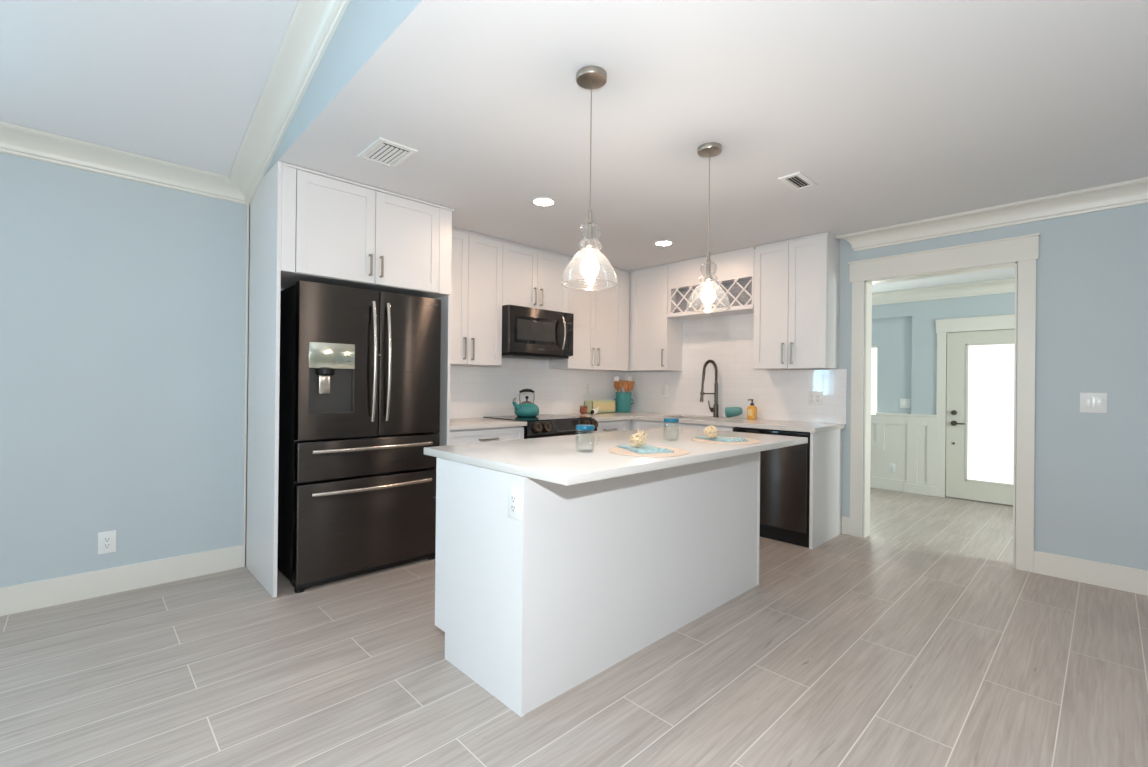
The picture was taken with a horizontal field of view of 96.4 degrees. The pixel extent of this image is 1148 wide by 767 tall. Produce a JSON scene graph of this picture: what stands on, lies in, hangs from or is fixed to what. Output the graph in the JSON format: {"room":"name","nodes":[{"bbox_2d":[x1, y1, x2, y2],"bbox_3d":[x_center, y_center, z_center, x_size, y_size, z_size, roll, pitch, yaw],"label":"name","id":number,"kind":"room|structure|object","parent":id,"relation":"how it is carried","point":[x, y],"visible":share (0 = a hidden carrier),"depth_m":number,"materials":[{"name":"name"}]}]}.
{"room":"kitchen","nodes":[
{"label":"kitchen","id":0,"kind":"room"},
{"bbox_2d":[0,153,625,587],"bbox_3d":[-2.286,-0.107,3.328,8.130,2.620,0.170,1,0,-44],"label":"wall","id":1,"kind":"structure","parent":0,"point":[123,301],"depth_m":2.97,"materials":[{"name":"blue paint"}]},
{"bbox_2d":[98,530,116,554],"bbox_3d":[-2.652,0.902,2.915,0.078,0.124,0.009,1,0,-44],"label":"power outlet","id":2,"kind":"object","parent":1,"relation":"attached to","point":[106,540],"visible":1,"depth_m":2.91,"materials":[{"name":"white plastic"}]},
{"bbox_2d":[103,536,110,548],"bbox_3d":[-2.651,0.902,2.913,0.034,0.068,0.003,1,0,-44],"label":"receptacle","id":3,"kind":"object","parent":2,"relation":"attached to","point":[106,539],"depth_m":2.91,"materials":[{"name":"white plastic"}]},
{"bbox_2d":[0,544,244,616],"bbox_3d":[-3.680,1.113,1.925,4.198,0.146,0.016,1,0,-44],"label":"baseboard","id":4,"kind":"structure","parent":1,"relation":"attached to","point":[24,597],"depth_m":2.93,"materials":[{"name":"white paint"}]},
{"bbox_2d":[0,121,246,204],"bbox_3d":[-3.612,-1.248,1.885,4.200,0.113,0.142,1,0,-44],"label":"trim","id":5,"kind":"structure","parent":1,"relation":"attached to","point":[15,140],"depth_m":2.88,"materials":[{"name":"white paint"}]},
{"bbox_2d":[243,204,249,544],"bbox_3d":[-2.158,-0.061,3.378,0.014,2.239,0.016,1,0,-44],"label":"trim","id":6,"kind":"structure","parent":1,"relation":"attached to","point":[248,205],"depth_m":3.37,"materials":[{"name":"white paint"}]},
{"bbox_2d":[281,162,453,298],"bbox_3d":[-1.475,-0.946,3.515,1.103,0.614,0.689,1,0,-44],"label":"upper cabinet","id":7,"kind":"object","parent":1,"relation":"attached to","point":[338,231],"visible":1,"depth_m":3.23,"materials":[{"name":"white wood"}]},
{"bbox_2d":[450,227,502,365],"bbox_3d":[-0.953,-0.702,4.274,0.688,1.090,0.320,1,0,-44],"label":"upper cabinet","id":8,"kind":"object","parent":1,"relation":"attached to","point":[477,259],"visible":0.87,"depth_m":4.25,"materials":[{"name":"white wood"}]},
{"bbox_2d":[501,240,568,312],"bbox_3d":[-0.421,-0.957,4.783,0.778,0.566,0.320,1,0,-44],"label":"upper cabinet","id":9,"kind":"object","parent":1,"relation":"attached to","point":[532,277],"visible":0.83,"depth_m":4.66,"materials":[{"name":"white wood"}]},
{"bbox_2d":[502,305,573,358],"bbox_3d":[-0.388,-0.455,4.727,0.755,0.429,0.432,1,0,-44],"label":"microwave","id":10,"kind":"object","parent":9,"relation":"attached to","point":[527,332],"visible":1,"depth_m":4.56,"materials":[{"name":"black paint"}]},
{"bbox_2d":[549,256,628,370],"bbox_3d":[0.186,-0.688,5.368,0.912,1.090,0.320,1,0,-44],"label":"upper cabinet","id":11,"kind":"object","parent":1,"relation":"attached to","point":[601,316],"visible":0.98,"depth_m":5.25,"materials":[{"name":"white wood"}]},
{"bbox_2d":[264,0,421,175],"bbox_3d":[0.290,-2.259,0.939,0.100,2.033,7.160,1,0,-44],"label":"wall","id":12,"kind":"structure","parent":0,"point":[364,26],"depth_m":2.15,"materials":[{"name":"blue paint"}]},
{"bbox_2d":[228,0,349,204],"bbox_3d":[0.245,-2.039,0.807,0.142,1.770,7.030,1,0,-44],"label":"trim","id":13,"kind":"structure","parent":12,"relation":"attached to","point":[313,24],"depth_m":2.54,"materials":[{"name":"white paint"}]},
{"bbox_2d":[0,534,1147,766],"bbox_3d":[0.104,1.292,0.712,8.280,0.140,7.350,1,0,-44],"label":"floor","id":14,"kind":"structure","parent":0,"point":[846,650],"depth_m":2.12,"materials":[{"name":"grey wood"}]},
{"bbox_2d":[245,161,281,597],"bbox_3d":[-1.913,-0.026,3.147,0.020,2.465,0.685,1,0,-44],"label":"end panel","id":15,"kind":"object","parent":14,"relation":"on","point":[261,552],"visible":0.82,"depth_m":3.07,"materials":[{"name":"white wood"}]},
{"bbox_2d":[277,280,440,592],"bbox_3d":[-1.463,0.310,3.465,0.901,1.803,0.737,1,0,-44],"label":"refrigerator","id":16,"kind":"object","parent":14,"relation":"on","point":[359,382],"visible":0.98,"depth_m":3.17,"materials":[{"name":"black paint"}]},
{"bbox_2d":[434,295,450,467],"bbox_3d":[-1.120,0.293,3.890,0.022,1.846,0.653,1,0,-44],"label":"end panel","id":17,"kind":"object","parent":14,"relation":"on","point":[444,432],"visible":0.24,"depth_m":3.67,"materials":[{"name":"white wood"}]},
{"bbox_2d":[450,426,523,444],"bbox_3d":[-0.863,0.779,4.138,0.694,0.879,0.656,1,0,-44],"label":"base cabinet","id":18,"kind":"object","parent":14,"relation":"on","point":[468,436],"visible":0.21,"depth_m":3.91,"materials":[{"name":"white wood"}]},
{"bbox_2d":[450,418,526,430],"bbox_3d":[-0.855,0.322,4.144,0.710,0.034,0.637,1,0,-44],"label":"countertop","id":19,"kind":"structure","parent":18,"relation":"on","point":[463,423],"depth_m":4.02,"materials":[{"name":"white stone"}]},
{"bbox_2d":[484,414,597,438],"bbox_3d":[-0.298,0.754,4.623,0.770,0.903,0.716,1,0,-44],"label":"range cooker","id":20,"kind":"object","parent":14,"relation":"on","point":[542,425],"visible":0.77,"depth_m":4.39,"materials":[{"name":"black paint"}]},
{"bbox_2d":[512,389,538,416],"bbox_3d":[-0.439,0.174,4.707,0.242,0.255,0.229,1,0,-3],"label":"kettle","id":21,"kind":"object","parent":20,"relation":"on","point":[526,408],"visible":1,"depth_m":4.62,"materials":[{"name":"teal metal"}]},
{"bbox_2d":[484,414,591,420],"bbox_3d":[-0.327,0.307,4.659,0.770,0.007,0.618,1,0,-44],"label":"cooktop","id":22,"kind":"object","parent":20,"relation":"in","point":[540,417],"depth_m":4.55,"materials":[{"name":"black glass"}]},
{"bbox_2d":[433,452,759,716],"bbox_3d":[0.240,0.788,2.764,1.846,0.879,0.683,1,0,-44],"label":"kitchen island","id":23,"kind":"object","parent":14,"relation":"on","point":[591,575],"visible":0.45,"depth_m":2.18,"materials":[{"name":"white wood"}]},
{"bbox_2d":[508,485,520,520],"bbox_3d":[-0.223,0.445,1.911,0.009,0.120,0.078,1,0,-44],"label":"power outlet","id":24,"kind":"object","parent":23,"relation":"attached to","point":[514,493],"visible":1,"depth_m":1.90,"materials":[{"name":"white plastic"}]},
{"bbox_2d":[511,493,516,512],"bbox_3d":[-0.225,0.445,1.910,0.003,0.068,0.034,1,0,-44],"label":"receptacle","id":25,"kind":"object","parent":24,"relation":"attached to","point":[513,495],"depth_m":1.91,"materials":[{"name":"white plastic"}]},
{"bbox_2d":[424,427,807,485],"bbox_3d":[0.348,0.332,2.766,1.991,0.034,0.998,1,0,-44],"label":"island countertop","id":26,"kind":"structure","parent":23,"relation":"on","point":[566,460],"depth_m":2.32,"materials":[{"name":"white stone"}]},
{"bbox_2d":[576,424,594,440],"bbox_3d":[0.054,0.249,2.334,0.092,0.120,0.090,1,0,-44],"label":"lid","id":27,"kind":"object","parent":26,"relation":"on","point":[582,426],"visible":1,"depth_m":2.30,"materials":[{"name":"blue plastic"}]},
{"bbox_2d":[609,446,689,456],"bbox_3d":[0.340,0.311,2.367,0.379,0.004,0.372,1,0,-44],"label":"placemat","id":28,"kind":"object","parent":26,"relation":"on","point":[615,450],"visible":0.56,"depth_m":2.28,"materials":[{"name":"beige wicker"}]},
{"bbox_2d":[615,444,673,453],"bbox_3d":[0.327,0.299,2.405,0.173,0.020,0.275,1,0,-17],"label":"napkin","id":29,"kind":"object","parent":28,"relation":"on","point":[645,448],"visible":0.89,"depth_m":2.32,"materials":[{"name":"teal fabric"}]},
{"bbox_2d":[630,429,647,446],"bbox_3d":[0.299,0.255,2.395,0.077,0.086,0.076,1,0,-44],"label":"ball","id":30,"kind":"object","parent":29,"relation":"on","point":[641,439],"visible":1,"depth_m":2.38,"materials":[{"name":"beige wicker"}]},
{"bbox_2d":[664,418,678,422],"bbox_3d":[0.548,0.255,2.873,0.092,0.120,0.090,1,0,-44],"label":"lid","id":31,"kind":"object","parent":26,"relation":"on","point":[672,420],"visible":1,"depth_m":2.84,"materials":[{"name":"blue plastic"}]},
{"bbox_2d":[691,437,761,443],"bbox_3d":[0.850,0.318,2.872,0.379,0.004,0.372,1,0,10],"label":"placemat","id":32,"kind":"object","parent":26,"relation":"on","point":[750,441],"visible":0.53,"depth_m":2.78,"materials":[{"name":"beige wicker"}]},
{"bbox_2d":[695,436,747,441],"bbox_3d":[0.825,0.305,2.883,0.163,0.020,0.260,1,0,-29],"label":"napkin","id":33,"kind":"object","parent":32,"relation":"on","point":[718,438],"visible":0.87,"depth_m":2.82,"materials":[{"name":"teal fabric"}]},
{"bbox_2d":[704,425,717,437],"bbox_3d":[0.762,0.269,2.849,0.078,0.072,0.076,1,0,-44],"label":"ball","id":34,"kind":"object","parent":33,"relation":"on","point":[707,431],"visible":1,"depth_m":2.83,"materials":[{"name":"beige wicker"}]},
{"bbox_2d":[591,420,629,432],"bbox_3d":[0.160,0.792,5.120,0.578,0.879,0.656,1,0,-44],"label":"base cabinet","id":35,"kind":"object","parent":14,"relation":"on","point":[617,425],"visible":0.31,"depth_m":4.92,"materials":[{"name":"white wood"}]},
{"bbox_2d":[630,419,733,431],"bbox_3d":[0.953,0.800,5.147,0.656,0.879,1.710,1,0,-44],"label":"base cabinet","id":36,"kind":"object","parent":14,"relation":"on","point":[634,424],"visible":0.09,"depth_m":4.84,"materials":[{"name":"white wood"}]},
{"bbox_2d":[556,412,844,432],"bbox_3d":[0.993,0.342,4.705,1.202,0.034,2.387,1,0,-44],"label":"countertop","id":37,"kind":"structure","parent":36,"relation":"on","point":[800,426],"depth_m":4.56,"materials":[{"name":"white stone"}]},
{"bbox_2d":[579,405,587,413],"bbox_3d":[0.096,0.271,5.305,0.122,0.090,0.060,1,0,-44],"label":"ornament","id":38,"kind":"object","parent":37,"relation":"on","point":[583,410],"visible":0.96,"depth_m":5.28,"materials":[{"name":"ceramic"}]},
{"bbox_2d":[591,407,598,413],"bbox_3d":[0.215,0.279,5.301,0.118,0.077,0.056,1,0,-44],"label":"ornament","id":39,"kind":"object","parent":37,"relation":"on","point":[593,411],"visible":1,"depth_m":5.27,"materials":[{"name":"white ceramic"}]},
{"bbox_2d":[584,400,615,413],"bbox_3d":[0.283,0.250,5.545,0.365,0.138,0.123,1,0,-44],"label":"storage box","id":40,"kind":"object","parent":37,"relation":"on","point":[605,406],"visible":0.78,"depth_m":5.47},
{"bbox_2d":[614,392,633,411],"bbox_3d":[0.558,0.211,5.776,0.180,0.222,0.180,1,0,-44],"label":"utensil crock","id":41,"kind":"object","parent":37,"relation":"on","point":[623,400],"visible":0.84,"depth_m":5.70,"materials":[{"name":"teal ceramic"}]},
{"bbox_2d":[614,381,618,391],"bbox_3d":[0.493,0.138,5.766,0.093,0.336,0.018,1,0,-3],"label":"wooden spoon","id":42,"kind":"object","parent":41,"relation":"in","point":[615,382],"visible":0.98,"depth_m":5.76,"materials":[{"name":"brown wood"}]},
{"bbox_2d":[618,380,622,391],"bbox_3d":[0.522,0.131,5.749,0.063,0.350,0.020,1,0,-8],"label":"wooden spoon","id":43,"kind":"object","parent":41,"relation":"in","point":[620,382],"visible":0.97,"depth_m":5.74,"materials":[{"name":"brown wood"}]},
{"bbox_2d":[623,380,628,392],"bbox_3d":[0.582,0.135,5.752,0.064,0.343,0.019,1,0,1],"label":"wooden turner","id":44,"kind":"object","parent":41,"relation":"in","point":[625,382],"visible":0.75,"depth_m":5.75,"materials":[{"name":"brown wood"}]},
{"bbox_2d":[628,381,634,392],"bbox_3d":[0.630,0.139,5.761,0.104,0.338,0.014,1,0,5],"label":"wooden turner","id":45,"kind":"object","parent":41,"relation":"in","point":[631,384],"visible":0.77,"depth_m":5.76,"materials":[{"name":"brown wood"}]},
{"bbox_2d":[700,360,718,416],"bbox_3d":[1.313,0.048,4.984,0.240,0.561,0.105,1,0,-44],"label":"kitchen faucet","id":46,"kind":"object","parent":37,"relation":"on","point":[715,409],"visible":0.97,"depth_m":5.01,"materials":[{"name":"grey metal"}]},
{"bbox_2d":[725,407,742,417],"bbox_3d":[1.516,0.275,4.874,0.106,0.110,0.158,1,0,-44],"label":"cup","id":47,"kind":"object","parent":37,"relation":"on","point":[729,411],"visible":1,"depth_m":4.85,"materials":[{"name":"teal ceramic"}]},
{"bbox_2d":[747,399,756,418],"bbox_3d":[1.652,0.238,4.761,0.076,0.186,0.074,1,0,-44],"label":"soap bottle","id":48,"kind":"object","parent":37,"relation":"on","point":[751,410],"visible":0.99,"depth_m":4.74,"materials":[{"name":"plastic"}]},
{"bbox_2d":[733,427,809,547],"bbox_3d":[1.766,0.808,4.298,0.604,0.876,0.626,1,0,-44],"label":"dishwasher","id":49,"kind":"object","parent":14,"relation":"on","point":[785,471],"visible":0.54,"depth_m":3.99,"materials":[{"name":"black metal"}]},
{"bbox_2d":[809,429,842,548],"bbox_3d":[2.008,0.809,4.076,0.618,0.879,0.024,1,0,-44],"label":"end panel","id":50,"kind":"object","parent":14,"relation":"on","point":[826,447],"visible":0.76,"depth_m":4.03,"materials":[{"name":"white wood"}]},
{"bbox_2d":[0,0,1147,292],"bbox_3d":[1.266,-2.112,1.877,11.210,1.842,7.160,1,0,-44],"label":"ceiling","id":51,"kind":"structure","parent":0,"point":[898,111],"depth_m":2.37,"materials":[{"name":"white paint"}]},
{"bbox_2d":[357,137,417,167],"bbox_3d":[-1.016,-1.247,2.786,0.208,0.009,0.305,1,0,-44],"label":"ceiling vent","id":52,"kind":"object","parent":51,"relation":"in","point":[382,151],"visible":1,"depth_m":2.77,"materials":[{"name":"white plastic"}]},
{"bbox_2d":[531,197,555,206],"bbox_3d":[-0.208,-1.239,3.502,0.172,0.006,0.172,1,0,-44],"label":"recessed light","id":53,"kind":"object","parent":51,"relation":"in","point":[539,201],"visible":1,"depth_m":3.49,"materials":[{"name":"white plastic"}]},
{"bbox_2d":[561,66,616,289],"bbox_3d":[0.066,-0.819,2.066,0.225,0.846,0.225,1,0,-44],"label":"pendant lamp","id":54,"kind":"object","parent":51,"relation":"hanging from","point":[591,78],"visible":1,"depth_m":2.05,"materials":[{"name":"clear glass"}]},
{"bbox_2d":[585,210,594,250],"bbox_3d":[0.064,-0.617,2.066,0.042,0.161,0.042,1,0,-44],"label":"socket","id":55,"kind":"object","parent":54,"relation":"attached to","point":[589,242],"depth_m":2.06,"materials":[{"name":"silver metal"}]},
{"bbox_2d":[654,240,673,245],"bbox_3d":[0.784,-1.227,4.490,0.172,0.006,0.172,1,0,-44],"label":"recessed light","id":56,"kind":"object","parent":51,"relation":"in","point":[661,242],"visible":1,"depth_m":4.48,"materials":[{"name":"white plastic"}]},
{"bbox_2d":[686,142,730,311],"bbox_3d":[0.706,-0.811,2.687,0.225,0.846,0.225,1,0,-44],"label":"pendant lamp","id":57,"kind":"object","parent":51,"relation":"hanging from","point":[711,149],"visible":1,"depth_m":2.68,"materials":[{"name":"clear glass"}]},
{"bbox_2d":[704,251,711,282],"bbox_3d":[0.704,-0.609,2.687,0.042,0.161,0.042,1,0,-44],"label":"socket","id":58,"kind":"object","parent":57,"relation":"attached to","point":[708,276],"depth_m":2.68,"materials":[{"name":"silver metal"}]},
{"bbox_2d":[778,172,817,190],"bbox_3d":[1.358,-1.222,3.109,0.265,0.009,0.130,1,0,-44],"label":"ceiling vent","id":59,"kind":"object","parent":51,"relation":"in","point":[797,181],"visible":1,"depth_m":3.10,"materials":[{"name":"white plastic"}]},
{"bbox_2d":[626,203,1147,570],"bbox_3d":[3.071,0.048,3.515,0.140,2.820,7.000,1,0,-44],"label":"wall","id":60,"kind":"structure","parent":0,"point":[1091,495],"depth_m":3.31,"materials":[{"name":"blue paint"}]},
{"bbox_2d":[621,264,682,371],"bbox_3d":[0.772,-0.681,5.598,0.320,1.090,0.777,1,0,-44],"label":"upper cabinet","id":61,"kind":"object","parent":60,"relation":"attached to","point":[655,339],"visible":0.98,"depth_m":5.39,"materials":[{"name":"white wood"}]},
{"bbox_2d":[667,247,754,319],"bbox_3d":[1.375,-0.944,4.990,0.291,0.551,0.926,1,0,-44],"label":"wine rack","id":62,"kind":"object","parent":60,"relation":"attached to","point":[734,273],"visible":0.82,"depth_m":4.89,"materials":[{"name":"white wood"}]},
{"bbox_2d":[667,304,753,319],"bbox_3d":[1.369,-0.688,4.987,0.284,0.038,0.926,1,0,-44],"label":"shelf","id":63,"kind":"object","parent":62,"relation":"attached to","point":[737,309],"depth_m":4.92,"materials":[{"name":"white wood"}]},
{"bbox_2d":[753,232,839,369],"bbox_3d":[1.901,-0.672,4.422,0.320,1.090,0.617,1,0,-44],"label":"upper cabinet","id":64,"kind":"object","parent":60,"relation":"attached to","point":[797,280],"visible":1,"depth_m":4.29,"materials":[{"name":"white wood"}]},
{"bbox_2d":[808,391,821,404],"bbox_3d":[2.084,0.128,4.433,0.009,0.118,0.118,1,0,-44],"label":"power outlet","id":65,"kind":"object","parent":60,"relation":"attached to","point":[814,397],"visible":1,"depth_m":4.44,"materials":[{"name":"white plastic"}]},
{"bbox_2d":[810,394,813,401],"bbox_3d":[2.067,0.127,4.448,0.003,0.068,0.034,1,0,-44],"label":"receptacle","id":66,"kind":"object","parent":65,"relation":"attached to","point":[811,395],"depth_m":4.45,"materials":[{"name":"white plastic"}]},
{"bbox_2d":[816,394,819,401],"bbox_3d":[2.099,0.128,4.415,0.003,0.068,0.034,1,0,-44],"label":"receptacle","id":67,"kind":"object","parent":65,"relation":"attached to","point":[817,395],"depth_m":4.41,"materials":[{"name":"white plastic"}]},
{"bbox_2d":[841,516,849,534],"bbox_3d":[2.254,1.178,4.253,0.016,0.146,0.064,1,0,-44],"label":"baseboard","id":68,"kind":"structure","parent":60,"relation":"attached to","point":[845,520],"depth_m":4.25,"materials":[{"name":"white paint"}]},
{"bbox_2d":[848,233,1039,572],"bbox_3d":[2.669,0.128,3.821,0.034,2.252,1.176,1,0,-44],"label":"trim","id":69,"kind":"structure","parent":60,"relation":"attached to","point":[1024,250],"depth_m":3.54,"materials":[{"name":"white paint"}]},
{"bbox_2d":[835,177,1147,250],"bbox_3d":[3.811,-1.139,2.594,0.108,0.125,4.659,1,0,-44],"label":"trim","id":70,"kind":"structure","parent":60,"relation":"attached to","point":[1131,192],"depth_m":3.48,"materials":[{"name":"white paint"}]},
{"bbox_2d":[1034,550,1147,595],"bbox_3d":[4.247,1.194,2.177,0.016,0.146,3.428,1,0,-44],"label":"baseboard","id":71,"kind":"structure","parent":60,"relation":"attached to","point":[1122,578],"depth_m":3.21,"materials":[{"name":"white paint"}]},
{"bbox_2d":[1080,393,1107,412],"bbox_3d":[3.262,0.121,3.221,0.009,0.126,0.122,1,0,-44],"label":"light switch","id":72,"kind":"object","parent":60,"relation":"attached to","point":[1089,402],"visible":1,"depth_m":3.22,"materials":[{"name":"white plastic"}]},
{"bbox_2d":[870,487,1012,562],"bbox_3d":[4.199,1.437,4.748,3.220,0.100,5.600,1,0,-44],"label":"floor","id":73,"kind":"structure","parent":0,"point":[972,527],"depth_m":5.08,"materials":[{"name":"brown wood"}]},
{"bbox_2d":[872,292,1014,496],"bbox_3d":[5.216,0.032,5.713,0.160,2.735,5.600,1,0,-44],"label":"wall","id":74,"kind":"structure","parent":0,"point":[904,334],"depth_m":6.52,"materials":[{"name":"blue paint"}]},
{"bbox_2d":[871,346,877,414],"bbox_3d":[3.817,0.133,7.198,0.060,1.272,0.822,1,0,-44],"label":"window","id":75,"kind":"structure","parent":74,"relation":"in","point":[874,356],"depth_m":6.94,"materials":[{"name":"white glass"}]},
{"bbox_2d":[889,463,895,472],"bbox_3d":[4.146,1.103,6.683,0.009,0.118,0.074,1,0,-44],"label":"power outlet","id":76,"kind":"object","parent":74,"relation":"attached to","point":[892,467],"visible":1,"depth_m":6.68,"materials":[{"name":"white plastic"}]},
{"bbox_2d":[870,412,936,491],"bbox_3d":[3.860,0.886,7.004,0.074,1.003,1.830,1,0,-44],"label":"wainscoting","id":77,"kind":"structure","parent":74,"relation":"attached to","point":[907,441],"depth_m":6.60,"materials":[{"name":"white paint"}]},
{"bbox_2d":[900,399,910,407],"bbox_3d":[4.281,0.256,6.633,0.009,0.118,0.122,1,0,-44],"label":"light switch","id":78,"kind":"object","parent":74,"relation":"attached to","point":[904,403],"visible":1,"depth_m":6.63,"materials":[{"name":"white plastic"}]},
{"bbox_2d":[904,483,936,496],"bbox_3d":[4.354,1.334,6.454,0.024,0.115,0.352,1,0,-44],"label":"baseboard","id":79,"kind":"structure","parent":74,"relation":"attached to","point":[909,488],"depth_m":6.44,"materials":[{"name":"white paint"}]},
{"bbox_2d":[872,278,1014,304],"bbox_3d":[5.061,-1.111,5.694,0.110,0.145,5.400,1,0,-44],"label":"trim","id":80,"kind":"structure","parent":74,"relation":"attached to","point":[999,286],"depth_m":6.25,"materials":[{"name":"white paint"}]},
{"bbox_2d":[935,314,1014,497],"bbox_3d":[4.864,0.305,5.933,0.037,2.181,1.159,1,0,-44],"label":"trim","id":81,"kind":"structure","parent":74,"relation":"attached to","point":[997,322],"depth_m":6.28,"materials":[{"name":"white paint"}]},
{"bbox_2d":[946,329,1014,504],"bbox_3d":[4.875,0.383,5.949,0.120,2.003,0.919,1,0,-44],"label":"door","id":82,"kind":"structure","parent":74,"relation":"in","point":[980,364],"depth_m":6.06,"materials":[{"name":"paint"}]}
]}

